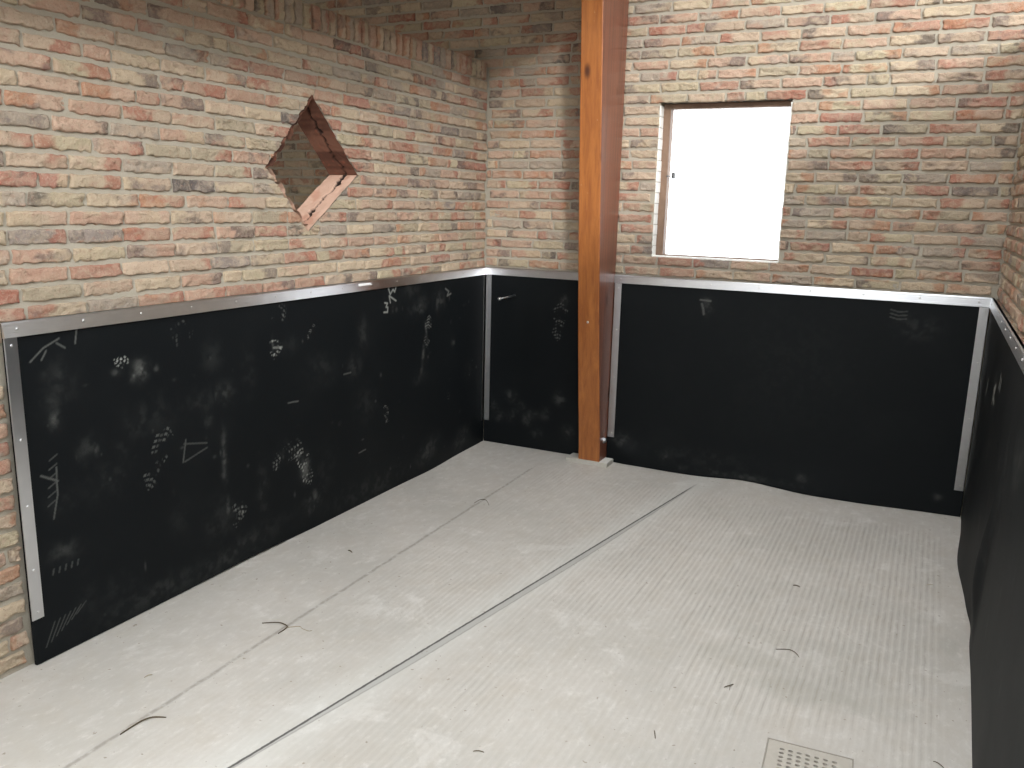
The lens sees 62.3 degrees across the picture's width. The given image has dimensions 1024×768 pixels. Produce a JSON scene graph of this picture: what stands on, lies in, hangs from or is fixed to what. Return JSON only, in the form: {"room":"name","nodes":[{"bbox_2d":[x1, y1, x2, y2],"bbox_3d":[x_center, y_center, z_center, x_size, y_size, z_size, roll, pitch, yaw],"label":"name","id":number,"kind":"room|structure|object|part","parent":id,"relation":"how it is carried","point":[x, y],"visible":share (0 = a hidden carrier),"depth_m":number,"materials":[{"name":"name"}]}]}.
{"room":"horse stable stall","nodes":[
{"label":"horse stable stall","id":0,"kind":"room"},
{"bbox_2d":[0,0,487,678],"bbox_3d":[-1.214,-0.425,3.748,0.191,2.535,4.325,7,13,25],"label":"wall","id":1,"kind":"structure","parent":0,"point":[138,138],"depth_m":3.36,"materials":[{"name":"brick"}]},
{"bbox_2d":[0,267,491,664],"bbox_3d":[-0.902,0.109,4.264,0.057,1.209,3.285,7,13,25],"label":"rubber mat","id":2,"kind":"object","parent":1,"relation":"attached to","point":[167,454],"depth_m":3.59,"materials":[{"name":"black rubber"}]},
{"bbox_3d":[-1.629,0.333,2.835,0.006,0.984,0.045,7,13,25],"label":"edge strip","id":3,"kind":"part","parent":2,"relation":"part of","materials":[{"name":"silver metal"}]},
{"bbox_3d":[-0.899,-0.459,4.149,0.024,0.050,3.285,7,13,25],"label":"edge strip","id":4,"kind":"part","parent":2,"relation":"part of","materials":[{"name":"silver metal"}]},
{"bbox_3d":[-0.170,-0.236,5.676,0.041,0.987,0.033,7,13,25],"label":"edge strip","id":5,"kind":"part","parent":2,"relation":"part of","materials":[{"name":"silver metal"}]},
{"bbox_2d":[265,95,356,230],"bbox_3d":[-1.004,-1.045,4.032,0.180,0.619,0.662,7,13,25],"label":"trim","id":6,"kind":"structure","parent":1,"relation":"attached to","point":[311,120],"depth_m":4.16,"materials":[{"name":"wood"}]},
{"bbox_2d":[0,439,971,767],"bbox_3d":[-0.555,1.474,0.732,10.400,0.030,9.735,7,13,25],"label":"floor","id":7,"kind":"structure","parent":0,"point":[571,617],"depth_m":3.17,"materials":[{"name":"concrete"}]},
{"bbox_2d":[120,716,165,734],"bbox_3d":[-1.151,1.055,2.637,0.140,0.008,0.029,-9,16,-41],"label":"stalk","id":8,"kind":"object","parent":7,"relation":"on","point":[152,716],"visible":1,"depth_m":2.65,"materials":[{"name":"beige plant"}]},
{"bbox_2d":[264,622,311,633],"bbox_3d":[-0.870,0.934,3.237,0.212,0.008,0.075,4,12,14],"label":"stalk","id":9,"kind":"object","parent":7,"relation":"on","point":[264,622],"visible":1,"depth_m":3.26,"materials":[{"name":"beige plant"}]},
{"bbox_2d":[566,453,612,467],"bbox_3d":[0.497,0.486,5.428,0.280,0.034,0.124,7,13,25],"label":"concrete pad","id":10,"kind":"object","parent":7,"relation":"on","point":[606,462],"visible":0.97,"depth_m":5.38,"materials":[{"name":"grey concrete"}]},
{"bbox_2d":[578,0,628,461],"bbox_3d":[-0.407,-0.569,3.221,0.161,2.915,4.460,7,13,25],"label":"timber post","id":11,"kind":"object","parent":10,"relation":"on","point":[604,23],"visible":1,"depth_m":4.93,"materials":[{"name":"brown wood"}]},
{"bbox_3d":[0.596,0.485,5.377,0.050,0.005,0.110,7,13,25],"label":"shim plate","id":12,"kind":"part","parent":10,"relation":"part of","materials":[{"name":"grey concrete"}]},
{"bbox_2d":[761,737,853,767],"bbox_3d":[0.862,1.208,2.498,0.251,0.144,0.251,6,13,22],"label":"drain cover","id":13,"kind":"object","parent":7,"relation":"in","point":[779,754],"visible":1,"depth_m":2.55,"materials":[{"name":"metal"}]},
{"bbox_2d":[267,0,1023,515],"bbox_3d":[1.717,-1.527,4.663,10.400,4.450,0.300,7,13,25],"label":"wall","id":14,"kind":"structure","parent":0,"point":[906,119],"depth_m":4.63,"materials":[{"name":"brick"}]},
{"bbox_2d":[484,267,578,454],"bbox_3d":[0.157,-0.149,5.551,0.752,1.190,0.021,7,13,25],"label":"rubber mat","id":15,"kind":"object","parent":14,"relation":"attached to","point":[533,398],"depth_m":5.55,"materials":[{"name":"black rubber"}]},
{"bbox_2d":[498,295,515,299],"bbox_3d":[-0.034,-0.556,5.446,0.020,0.022,0.214,8,14,27],"label":"metal rod","id":16,"kind":"object","parent":15,"relation":"attached to","point":[499,298],"visible":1,"depth_m":5.41,"materials":[{"name":"metal"}]},
{"bbox_3d":[0.171,-0.706,5.431,0.750,0.050,0.019,7,13,25],"label":"edge strip","id":17,"kind":"part","parent":15,"relation":"part of","materials":[{"name":"silver metal"}]},
{"bbox_2d":[651,102,792,261],"bbox_3d":[1.204,-1.163,4.902,0.784,0.866,0.086,7,13,25],"label":"trim","id":18,"kind":"structure","parent":14,"relation":"attached to","point":[660,141],"depth_m":5.01,"materials":[{"name":"brick"}]},
{"bbox_2d":[652,101,792,262],"bbox_3d":[1.213,-1.170,4.918,0.744,0.888,0.137,7,13,25],"label":"window","id":19,"kind":"structure","parent":14,"relation":"in","point":[669,109],"depth_m":5.02,"materials":[{"name":"brown wood"}]},
{"bbox_3d":[1.188,-0.735,4.981,0.736,0.009,0.071,7,13,25],"label":"sill","id":20,"kind":"part","parent":19,"relation":"part of","materials":[{"name":"wood"}]},
{"bbox_2d":[606,274,991,516],"bbox_3d":[1.526,0.030,4.888,2.031,1.197,0.032,7,13,25],"label":"rubber mat","id":21,"kind":"object","parent":14,"relation":"attached to","point":[863,401],"depth_m":4.83,"materials":[{"name":"black rubber"}]},
{"bbox_3d":[0.640,-0.141,5.301,0.045,0.977,0.006,7,13,25],"label":"edge strip","id":22,"kind":"part","parent":21,"relation":"part of","materials":[{"name":"silver metal"}]},
{"bbox_3d":[1.541,-0.531,4.772,2.031,0.050,0.019,7,13,25],"label":"edge strip","id":23,"kind":"part","parent":21,"relation":"part of","materials":[{"name":"silver metal"}]},
{"bbox_3d":[2.412,0.090,4.450,0.045,0.987,0.006,7,13,25],"label":"edge strip","id":24,"kind":"part","parent":21,"relation":"part of","materials":[{"name":"silver metal"}]},
{"bbox_2d":[996,108,1023,343],"bbox_3d":[1.604,-0.065,2.400,0.213,2.532,4.336,7,13,25],"label":"wall","id":25,"kind":"structure","parent":0,"point":[1010,294],"depth_m":3.74,"materials":[{"name":"brick"}]},
{"bbox_2d":[957,298,1023,767],"bbox_3d":[1.488,0.519,2.587,0.053,1.194,4.250,7,13,25],"label":"rubber mat","id":26,"kind":"object","parent":25,"relation":"attached to","point":[990,556],"depth_m":2.70,"materials":[{"name":"black rubber"}]},
{"bbox_3d":[1.506,-0.040,2.464,0.019,0.050,4.245,7,13,25],"label":"edge strip","id":27,"kind":"part","parent":26,"relation":"part of","materials":[{"name":"silver metal"}]}
]}

